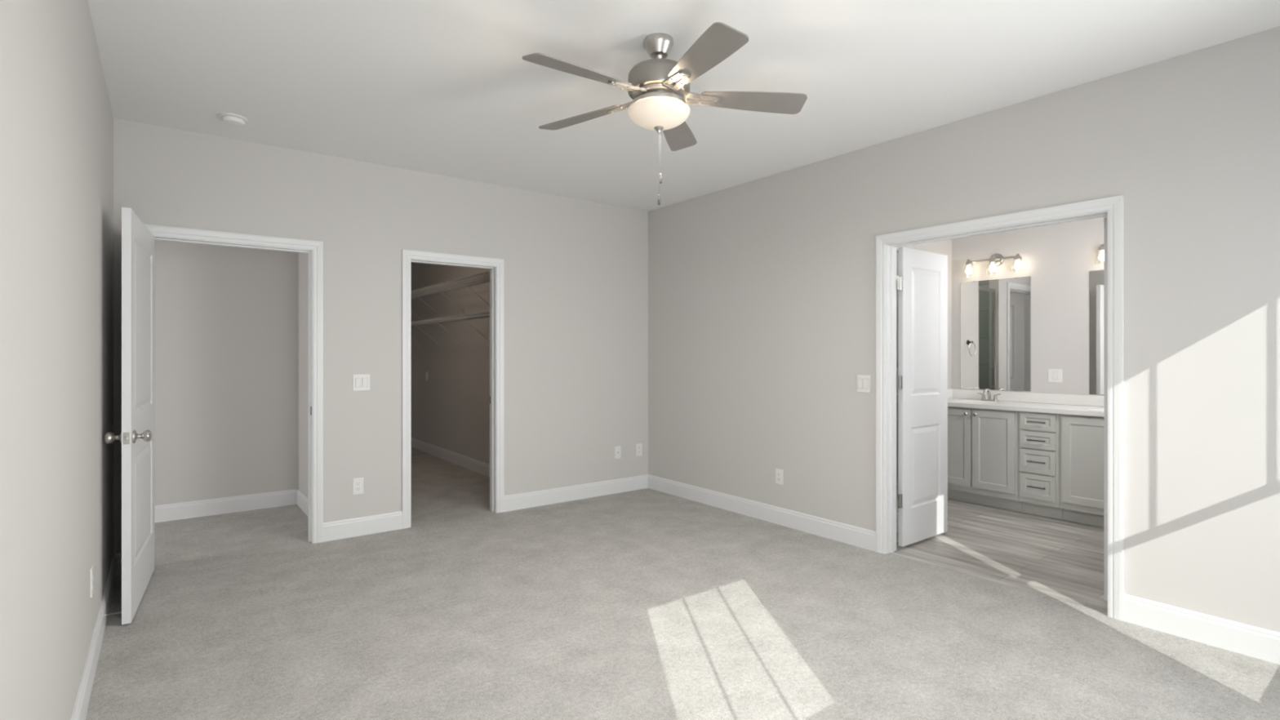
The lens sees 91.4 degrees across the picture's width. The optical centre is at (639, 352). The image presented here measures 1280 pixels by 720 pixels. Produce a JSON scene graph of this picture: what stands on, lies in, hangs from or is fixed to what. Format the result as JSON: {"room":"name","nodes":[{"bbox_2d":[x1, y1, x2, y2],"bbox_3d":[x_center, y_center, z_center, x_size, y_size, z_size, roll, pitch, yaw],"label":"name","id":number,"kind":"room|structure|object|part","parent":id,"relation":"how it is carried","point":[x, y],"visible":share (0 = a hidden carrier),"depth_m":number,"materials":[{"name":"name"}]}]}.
{"room":"empty bedroom","nodes":[
{"label":"empty bedroom","id":0,"kind":"room"},
{"bbox_2d":[0,0,113,719],"bbox_3d":[-1.587,-0.035,1.583,0.120,2.730,5.282,0,0,-37],"label":"wall","id":1,"kind":"structure","parent":0,"point":[56,118],"depth_m":1.74,"materials":[{"name":"grey paint"}]},
{"bbox_2d":[89,564,93,597],"bbox_3d":[-2.272,0.945,2.590,0.009,0.118,0.072,0,0,-37],"label":"power outlet","id":2,"kind":"object","parent":1,"relation":"attached to","point":[91,572],"visible":1,"depth_m":2.56,"materials":[{"name":"white plastic"}]},
{"bbox_2d":[71,554,116,719],"bbox_3d":[-1.585,1.264,1.691,0.015,0.132,5.112,0,0,-37],"label":"baseboard","id":3,"kind":"structure","parent":1,"relation":"attached to","point":[81,706],"depth_m":2.59,"materials":[{"name":"white wood"}]},
{"bbox_2d":[105,611,121,617],"bbox_3d":[-2.569,1.275,3.059,0.077,0.020,0.020,0,0,-37],"label":"door stop","id":4,"kind":"object","parent":1,"relation":"attached to","point":[118,612],"visible":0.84,"depth_m":3.05,"materials":[{"name":"silver metal"}]},
{"bbox_2d":[113,118,648,554],"bbox_3d":[-2.911,-0.035,4.817,6.640,2.730,1.468,0,0,-37],"label":"wall","id":5,"kind":"structure","parent":0,"point":[576,270],"depth_m":5.10,"materials":[{"name":"grey paint"}]},
{"bbox_2d":[104,207,155,624],"bbox_3d":[-2.745,0.306,3.428,0.182,2.030,0.926,0,0,-32],"label":"door","id":6,"kind":"structure","parent":5,"relation":"in","point":[136,437],"depth_m":3.22,"materials":[{"name":"white paint"}]},
{"bbox_3d":[-2.585,0.416,3.070,0.073,0.066,0.066,0,0,-32],"label":"knob","id":7,"kind":"part","parent":6,"relation":"part of","materials":[{"name":"silver metal"}]},
{"bbox_3d":[-2.504,0.416,3.043,0.024,0.058,0.002,0,0,-32],"label":"latch plate","id":8,"kind":"part","parent":6,"relation":"part of","materials":[{"name":"silver metal"}]},
{"bbox_3d":[-2.493,0.416,3.128,0.073,0.066,0.066,0,0,-32],"label":"knob","id":9,"kind":"part","parent":6,"relation":"part of","materials":[{"name":"silver metal"}]},
{"bbox_2d":[155,488,308,522],"bbox_3d":[-4.050,1.264,3.950,3.538,0.132,1.228,0,0,-37],"label":"baseboard","id":10,"kind":"structure","parent":5,"relation":"attached to","point":[183,510],"depth_m":5.18,"materials":[{"name":"white wood"}]},
{"bbox_2d":[143,223,323,543],"bbox_3d":[-2.688,0.273,4.139,1.037,2.114,0.156,0,0,-37],"label":"door frame","id":11,"kind":"structure","parent":5,"relation":"attached to","point":[314,249],"depth_m":4.37,"materials":[{"name":"white wood"}]},
{"bbox_2d":[352,477,363,494],"bbox_3d":[-2.051,0.969,4.543,0.072,0.118,0.009,0,0,-37],"label":"power outlet","id":12,"kind":"object","parent":5,"relation":"attached to","point":[357,483],"visible":1,"depth_m":4.54,"materials":[{"name":"white plastic"}]},
{"bbox_2d":[352,373,369,391],"bbox_3d":[-2.032,0.215,4.556,0.116,0.118,0.012,0,0,-37],"label":"light switch","id":13,"kind":"object","parent":5,"relation":"attached to","point":[360,382],"visible":1,"depth_m":4.55,"materials":[{"name":"white plastic"}]},
{"bbox_2d":[355,377,360,386],"bbox_3d":[-2.049,0.215,4.539,0.033,0.066,0.006,0,0,-37],"label":"rocker switch","id":14,"kind":"object","parent":13,"relation":"attached to","point":[357,380],"depth_m":4.54,"materials":[{"name":"white plastic"}]},
{"bbox_2d":[362,377,367,386],"bbox_3d":[-2.012,0.215,4.567,0.033,0.066,0.006,0,0,-37],"label":"rocker switch","id":15,"kind":"object","parent":13,"relation":"attached to","point":[364,380],"depth_m":4.57,"materials":[{"name":"white plastic"}]},
{"bbox_2d":[114,474,648,576],"bbox_3d":[-1.525,1.264,4.940,4.045,0.132,0.015,0,0,-37],"label":"baseboard","id":16,"kind":"structure","parent":5,"relation":"attached to","point":[362,526],"depth_m":5.32,"materials":[{"name":"white wood"}]},
{"bbox_2d":[401,248,504,528],"bbox_3d":[-1.513,0.273,5.034,0.828,2.114,0.156,0,0,-37],"label":"door frame","id":17,"kind":"structure","parent":5,"relation":"attached to","point":[496,266],"depth_m":5.19,"materials":[{"name":"white wood"}]},
{"bbox_2d":[614,445,621,458],"bbox_3d":[-0.208,0.945,5.938,0.072,0.118,0.020,0,0,-37],"label":"cable plate","id":18,"kind":"object","parent":5,"relation":"attached to","point":[617,449],"visible":1,"depth_m":5.94,"materials":[{"name":"white plastic"}]},
{"bbox_2d":[635,443,642,456],"bbox_3d":[-0.009,0.945,6.097,0.072,0.118,0.009,0,0,-37],"label":"power outlet","id":19,"kind":"object","parent":5,"relation":"attached to","point":[638,446],"visible":1,"depth_m":6.10,"materials":[{"name":"white plastic"}]},
{"bbox_2d":[411,262,489,464],"bbox_3d":[-2.726,-0.035,6.836,1.860,2.730,4.218,0,0,-37],"label":"wall","id":20,"kind":"structure","parent":0,"point":[451,409],"depth_m":7.62,"materials":[{"name":"grey paint"}]},
{"bbox_2d":[425,371,427,380],"bbox_3d":[-2.848,0.310,8.325,0.012,0.118,0.072,0,0,-37],"label":"light switch","id":21,"kind":"object","parent":20,"relation":"attached to","point":[426,373],"visible":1,"depth_m":8.31,"materials":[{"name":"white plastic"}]},
{"bbox_2d":[411,437,489,477],"bbox_3d":[-2.689,1.264,6.788,1.620,0.132,4.098,0,0,-37],"label":"baseboard","id":22,"kind":"structure","parent":20,"relation":"attached to","point":[475,465],"depth_m":7.52,"materials":[{"name":"white wood"}]},
{"bbox_2d":[411,270,489,319],"bbox_3d":[-2.216,-0.607,7.204,0.364,0.334,3.954,0,0,-37],"label":"wire shelf","id":23,"kind":"object","parent":20,"relation":"attached to","point":[419,292],"visible":0.6,"depth_m":7.09,"materials":[{"name":"grey metal"}]},
{"bbox_3d":[-2.076,-0.770,7.310,0.009,0.009,3.950,0,0,-37],"label":"rail","id":24,"kind":"part","parent":23,"relation":"part of","materials":[{"name":"white metal"}]},
{"bbox_3d":[-2.215,-0.766,7.205,0.009,0.009,3.950,0,0,-37],"label":"rail","id":25,"kind":"part","parent":23,"relation":"part of","materials":[{"name":"white metal"}]},
{"bbox_3d":[-2.358,-0.738,7.096,0.009,0.009,3.950,0,0,-37],"label":"rail","id":26,"kind":"part","parent":23,"relation":"part of","materials":[{"name":"white metal"}]},
{"bbox_3d":[-2.358,-0.770,7.096,0.009,0.009,3.950,0,0,-37],"label":"rail","id":27,"kind":"part","parent":23,"relation":"part of","materials":[{"name":"white metal"}]},
{"bbox_2d":[411,311,489,348],"bbox_3d":[-2.216,-0.227,7.204,0.364,0.334,3.954,0,0,-37],"label":"wire shelf","id":28,"kind":"object","parent":20,"relation":"attached to","point":[481,314],"visible":0.63,"depth_m":6.94,"materials":[{"name":"grey metal"}]},
{"bbox_3d":[-2.358,-0.358,7.096,0.009,0.009,3.950,0,0,-37],"label":"rail","id":29,"kind":"part","parent":28,"relation":"part of","materials":[{"name":"white metal"}]},
{"bbox_3d":[-2.358,-0.390,7.096,0.009,0.009,3.950,0,0,-37],"label":"rail","id":30,"kind":"part","parent":28,"relation":"part of","materials":[{"name":"white metal"}]},
{"bbox_3d":[-2.076,-0.390,7.310,0.009,0.009,3.950,0,0,-37],"label":"rail","id":31,"kind":"part","parent":28,"relation":"part of","materials":[{"name":"white metal"}]},
{"bbox_2d":[85,447,1279,719],"bbox_3d":[-1.237,1.355,4.682,8.900,0.050,9.450,0,0,-37],"label":"floor","id":32,"kind":"structure","parent":0,"point":[646,603],"depth_m":3.04,"materials":[{"name":"grey carpet"}]},
{"bbox_2d":[947,406,1022,511],"bbox_3d":[3.095,0.907,5.668,0.590,0.854,0.817,0,0,-37],"label":"base cabinet","id":33,"kind":"object","parent":32,"relation":"on","point":[983,444],"visible":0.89,"depth_m":5.41,"materials":[{"name":"grey paint"}]},
{"bbox_3d":[2.803,0.837,5.630,0.020,0.677,0.354,0,0,-37],"label":"cabinet door","id":34,"kind":"part","parent":33,"relation":"part of","materials":[{"name":"grey paint"}]},
{"bbox_3d":[3.022,0.837,5.342,0.020,0.677,0.342,0,0,-37],"label":"cabinet door","id":35,"kind":"part","parent":33,"relation":"part of","materials":[{"name":"grey paint"}]},
{"bbox_2d":[1018,411,1062,519],"bbox_3d":[3.433,0.907,5.223,0.592,0.854,0.296,0,0,-37],"label":"base cabinet","id":36,"kind":"object","parent":32,"relation":"on","point":[1038,432],"visible":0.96,"depth_m":5.06,"materials":[{"name":"grey paint"}]},
{"bbox_3d":[3.212,1.087,5.056,0.038,0.010,0.134,0,0,-37],"label":"bar pull","id":37,"kind":"part","parent":36,"relation":"part of","materials":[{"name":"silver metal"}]},
{"bbox_3d":[3.212,0.883,5.056,0.038,0.010,0.134,0,0,-37],"label":"bar pull","id":38,"kind":"part","parent":36,"relation":"part of","materials":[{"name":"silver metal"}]},
{"bbox_3d":[3.212,0.708,5.056,0.038,0.010,0.134,0,0,-37],"label":"bar pull","id":39,"kind":"part","parent":36,"relation":"part of","materials":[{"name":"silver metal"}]},
{"bbox_3d":[3.212,0.559,5.056,0.038,0.010,0.134,0,0,-37],"label":"bar pull","id":40,"kind":"part","parent":36,"relation":"part of","materials":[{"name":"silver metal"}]},
{"bbox_3d":[3.230,1.087,5.069,0.020,0.195,0.256,0,0,-37],"label":"drawer","id":41,"kind":"part","parent":36,"relation":"part of","materials":[{"name":"grey paint"}]},
{"bbox_3d":[3.230,0.883,5.069,0.020,0.188,0.256,0,0,-37],"label":"drawer","id":42,"kind":"part","parent":36,"relation":"part of","materials":[{"name":"grey paint"}]},
{"bbox_3d":[3.230,0.708,5.069,0.020,0.136,0.256,0,0,-37],"label":"drawer","id":43,"kind":"part","parent":36,"relation":"part of","materials":[{"name":"grey paint"}]},
{"bbox_3d":[3.230,0.559,5.069,0.020,0.136,0.256,0,0,-37],"label":"drawer","id":44,"kind":"part","parent":36,"relation":"part of","materials":[{"name":"grey paint"}]},
{"bbox_2d":[1059,413,1103,527],"bbox_3d":[3.775,0.907,4.774,0.590,0.854,0.828,0,0,-37],"label":"base cabinet","id":45,"kind":"object","parent":32,"relation":"on","point":[1081,437],"visible":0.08,"depth_m":4.83,"materials":[{"name":"grey paint"}]},
{"bbox_2d":[947,398,1103,417],"bbox_3d":[3.445,0.477,5.224,0.586,0.065,1.953,0,0,-37],"label":"countertop","id":46,"kind":"structure","parent":45,"relation":"on","point":[1091,411],"depth_m":5.23,"materials":[{"name":"white stone"}]},
{"bbox_2d":[977,388,1000,401],"bbox_3d":[3.238,0.387,5.794,0.148,0.117,0.148,0,0,7],"label":"sink faucet","id":47,"kind":"object","parent":46,"relation":"on","point":[995,399],"visible":1,"depth_m":5.78,"materials":[{"name":"silver metal"}]},
{"bbox_3d":[3.205,0.404,5.854,0.034,0.062,0.066,0,0,-37],"label":"handle","id":48,"kind":"part","parent":47,"relation":"part of","materials":[{"name":"silver metal"}]},
{"bbox_3d":[3.209,0.382,5.771,0.126,0.107,0.032,0,0,-37],"label":"spout","id":49,"kind":"part","parent":47,"relation":"part of","materials":[{"name":"silver metal"}]},
{"bbox_3d":[3.246,0.439,5.800,0.052,0.012,0.156,0,0,-37],"label":"plate","id":50,"kind":"part","parent":47,"relation":"part of","materials":[{"name":"silver metal"}]},
{"bbox_3d":[3.288,0.404,5.745,0.034,0.062,0.066,0,0,-37],"label":"handle","id":51,"kind":"part","parent":47,"relation":"part of","materials":[{"name":"silver metal"}]},
{"bbox_2d":[87,0,1279,211],"bbox_3d":[0.028,-1.450,2.887,4.300,0.100,5.402,0,0,-37],"label":"ceiling","id":52,"kind":"structure","parent":0,"point":[442,87],"depth_m":3.04,"materials":[{"name":"white paint"}]},
{"bbox_2d":[217,112,248,126],"bbox_3d":[-2.420,-1.379,3.713,0.150,0.041,0.150,0,0,-37],"label":"smoke detector","id":53,"kind":"object","parent":52,"relation":"attached to","point":[230,119],"visible":1,"depth_m":3.68,"materials":[{"name":"white plastic"}]},
{"bbox_2d":[522,22,807,204],"bbox_3d":[0.056,-1.031,2.762,1.242,0.738,1.284,0,0,-37],"label":"ceiling fan","id":54,"kind":"object","parent":52,"relation":"hanging from","point":[659,87],"visible":1,"depth_m":2.70,"materials":[{"name":"silver metal"}]},
{"bbox_3d":[-0.236,-1.134,2.515,0.479,0.047,0.146,0,0,-37],"label":"blade","id":55,"kind":"part","parent":54,"relation":"part of","materials":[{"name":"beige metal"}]},
{"bbox_3d":[-0.272,-1.134,3.019,0.476,0.047,0.144,0,0,32],"label":"blade","id":56,"kind":"part","parent":54,"relation":"part of","materials":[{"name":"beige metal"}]},
{"bbox_3d":[-0.071,-1.143,2.891,0.180,0.035,0.076,0,0,32],"label":"blade arm","id":57,"kind":"part","parent":54,"relation":"part of","materials":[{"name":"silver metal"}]},
{"bbox_3d":[-0.059,-1.143,2.676,0.182,0.035,0.076,0,0,-37],"label":"blade arm","id":58,"kind":"part","parent":54,"relation":"part of","materials":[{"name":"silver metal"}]},
{"bbox_3d":[0.085,-1.047,2.792,0.279,0.078,0.279,0,0,-37],"label":"lamp shade","id":59,"kind":"part","parent":54,"relation":"part of","materials":[{"name":"white glass"}]},
{"bbox_3d":[0.086,-0.850,2.794,0.001,0.279,0.002,0,0,-37],"label":"pull chain","id":60,"kind":"part","parent":54,"relation":"part of","materials":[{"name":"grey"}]},
{"bbox_3d":[0.153,-1.143,2.620,0.076,0.035,0.180,0,0,-22],"label":"blade arm","id":61,"kind":"part","parent":54,"relation":"part of","materials":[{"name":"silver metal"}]},
{"bbox_3d":[0.190,-1.134,3.202,0.144,0.047,0.476,0,0,14],"label":"blade","id":62,"kind":"part","parent":54,"relation":"part of","materials":[{"name":"grey wood"}]},
{"bbox_3d":[0.269,-1.143,2.804,0.180,0.035,0.076,0,0,-4],"label":"blade arm","id":63,"kind":"part","parent":54,"relation":"part of","materials":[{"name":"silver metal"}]},
{"bbox_3d":[0.240,-1.134,2.399,0.144,0.047,0.476,0,0,-22],"label":"blade","id":64,"kind":"part","parent":54,"relation":"part of","materials":[{"name":"grey wood"}]},
{"bbox_3d":[0.506,-1.134,2.819,0.476,0.047,0.144,0,0,-4],"label":"blade","id":65,"kind":"part","parent":54,"relation":"part of","materials":[{"name":"grey wood"}]},
{"bbox_2d":[896,239,951,389],"bbox_3d":[2.150,-0.035,5.531,2.280,2.730,0.100,0,0,-37],"label":"wall","id":66,"kind":"structure","parent":0,"point":[944,246],"depth_m":6.14,"materials":[{"name":"grey paint"}]},
{"bbox_2d":[896,275,897,500],"bbox_3d":[2.421,0.315,5.711,0.466,2.030,0.064,0,0,-37],"label":"shower door","id":67,"kind":"structure","parent":66,"relation":"attached to","point":[896,276],"depth_m":5.59,"materials":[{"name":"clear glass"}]},
{"bbox_2d":[648,26,1279,632],"bbox_3d":[1.727,-0.035,4.105,0.120,2.730,5.282,0,0,-37],"label":"wall","id":68,"kind":"structure","parent":0,"point":[762,292],"depth_m":3.30,"materials":[{"name":"grey paint"}]},
{"bbox_2d":[775,468,782,484],"bbox_3d":[1.080,0.961,4.849,0.009,0.118,0.072,0,0,-37],"label":"power outlet","id":69,"kind":"object","parent":68,"relation":"attached to","point":[779,473],"visible":1,"depth_m":4.85,"materials":[{"name":"white plastic"}]},
{"bbox_2d":[857,374,870,392],"bbox_3d":[1.525,0.210,4.261,0.012,0.118,0.100,0,0,-37],"label":"light switch","id":70,"kind":"object","parent":68,"relation":"attached to","point":[863,381],"visible":1,"depth_m":4.26,"materials":[{"name":"white plastic"}]},
{"bbox_2d":[897,247,947,546],"bbox_3d":[1.989,0.297,4.407,0.667,2.030,0.037,0,0,-37],"label":"door","id":71,"kind":"structure","parent":68,"relation":"in","point":[922,276],"depth_m":4.38,"materials":[{"name":"white paint"}]},
{"bbox_2d":[648,474,1279,664],"bbox_3d":[1.622,1.264,4.132,0.015,0.132,5.112,0,0,-37],"label":"baseboard","id":72,"kind":"structure","parent":68,"relation":"attached to","point":[1251,641],"depth_m":3.06,"materials":[{"name":"white wood"}]},
{"bbox_2d":[875,195,1124,621],"bbox_3d":[2.047,0.273,3.684,0.156,2.114,1.352,0,0,-37],"label":"door frame","id":73,"kind":"structure","parent":68,"relation":"attached to","point":[1112,207],"depth_m":3.51,"materials":[{"name":"white wood"}]},
{"bbox_2d":[1103,217,1106,600],"bbox_3d":[2.689,0.297,3.483,0.657,2.030,0.046,0,0,-41],"label":"door","id":74,"kind":"structure","parent":68,"relation":"in","point":[1104,219],"depth_m":3.31,"materials":[{"name":"white paint"}]},
{"bbox_2d":[951,216,1106,395],"bbox_3d":[3.302,-0.035,5.999,0.120,2.730,3.950,0,0,-37],"label":"wall","id":75,"kind":"structure","parent":0,"point":[1059,259],"depth_m":5.51,"materials":[{"name":"grey paint"}]},
{"bbox_2d":[965,253,1022,274],"bbox_3d":[3.287,-0.830,5.805,0.139,0.200,0.538,0,0,-37],"label":"vanity light","id":76,"kind":"object","parent":75,"relation":"attached to","point":[996,260],"visible":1,"depth_m":5.79,"materials":[{"name":"silver metal"}]},
{"bbox_2d":[965,259,972,265],"bbox_3d":[3.144,-0.866,5.967,0.060,0.052,0.060,0,0,-37],"label":"socket","id":77,"kind":"object","parent":76,"relation":"attached to","point":[968,263],"depth_m":5.95,"materials":[{"name":"silver metal"}]},
{"bbox_3d":[3.144,-0.796,5.967,0.060,0.088,0.060,0,0,-37],"label":"bulb","id":78,"kind":"part","parent":76,"relation":"part of","materials":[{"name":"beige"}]},
{"bbox_3d":[3.274,-0.796,5.796,0.060,0.088,0.060,0,0,-37],"label":"bulb","id":79,"kind":"part","parent":76,"relation":"part of","materials":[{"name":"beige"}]},
{"bbox_2d":[989,257,996,262],"bbox_3d":[3.274,-0.866,5.796,0.060,0.052,0.060,0,0,-37],"label":"socket","id":80,"kind":"object","parent":76,"relation":"attached to","point":[993,260],"depth_m":5.78,"materials":[{"name":"silver metal"}]},
{"bbox_2d":[1013,253,1022,260],"bbox_3d":[3.404,-0.866,5.625,0.060,0.052,0.060,0,0,-37],"label":"socket","id":81,"kind":"object","parent":76,"relation":"attached to","point":[1017,257],"depth_m":5.61,"materials":[{"name":"silver metal"}]},
{"bbox_3d":[3.404,-0.796,5.625,0.060,0.088,0.060,0,0,-37],"label":"bulb","id":82,"kind":"part","parent":76,"relation":"part of","materials":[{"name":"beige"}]},
{"bbox_2d":[960,275,1031,391],"bbox_3d":[3.326,-0.172,5.861,0.009,1.039,0.622,0,0,-37],"label":"wall mirror","id":83,"kind":"object","parent":75,"relation":"attached to","point":[996,313],"visible":1,"depth_m":5.85,"materials":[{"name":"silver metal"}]},
{"bbox_2d":[947,388,1103,406],"bbox_3d":[3.464,0.400,5.239,0.538,0.089,1.953,0,0,-37],"label":"backsplash","id":84,"kind":"structure","parent":75,"relation":"attached to","point":[1038,397],"depth_m":5.58,"materials":[{"name":"white stone"}]},
{"bbox_2d":[1048,368,1062,382],"bbox_3d":[3.629,0.200,5.460,0.012,0.118,0.110,0,0,-37],"label":"power outlet","id":85,"kind":"object","parent":75,"relation":"attached to","point":[1055,375],"visible":1,"depth_m":5.46,"materials":[{"name":"white plastic"}]},
{"bbox_2d":[1052,372,1057,379],"bbox_3d":[3.627,0.200,5.458,0.006,0.066,0.033,0,0,-37],"label":"rocker switch","id":86,"kind":"object","parent":85,"relation":"attached to","point":[1054,374],"depth_m":5.46,"materials":[{"name":"white plastic"}]},
{"bbox_2d":[1088,270,1103,394],"bbox_3d":[3.973,-0.172,5.010,0.009,1.039,0.623,0,0,-37],"label":"wall mirror","id":87,"kind":"object","parent":75,"relation":"attached to","point":[1095,277],"visible":0.07,"depth_m":5.21,"materials":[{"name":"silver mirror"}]},
{"bbox_2d":[1097,244,1103,261],"bbox_3d":[3.934,-0.830,4.954,0.139,0.200,0.538,0,0,-37],"label":"vanity light","id":88,"kind":"object","parent":75,"relation":"attached to","point":[1101,247],"visible":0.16,"depth_m":5.10,"materials":[{"name":"white glass"}]},
{"bbox_2d":[1097,244,1103,251],"bbox_3d":[3.792,-0.866,5.115,0.060,0.052,0.060,0,0,-37],"label":"socket","id":89,"kind":"object","parent":88,"relation":"attached to","point":[1101,248],"depth_m":5.10,"materials":[{"name":"silver metal"}]},
{"bbox_3d":[3.792,-0.796,5.115,0.060,0.088,0.060,0,0,-37],"label":"bulb","id":90,"kind":"part","parent":88,"relation":"part of","materials":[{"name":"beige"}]},
{"bbox_3d":[1.635,-0.035,6.207,2.280,2.730,1.600,0,0,-37],"label":"wall","id":91,"kind":"structure","parent":0,"visible":0},
{"bbox_2d":[896,253,897,478],"bbox_3d":[2.127,-0.025,6.519,1.120,2.710,1.500,0,0,-37],"label":"tile","id":92,"kind":"structure","parent":91,"relation":"attached to","point":[896,253],"depth_m":6.64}
]}

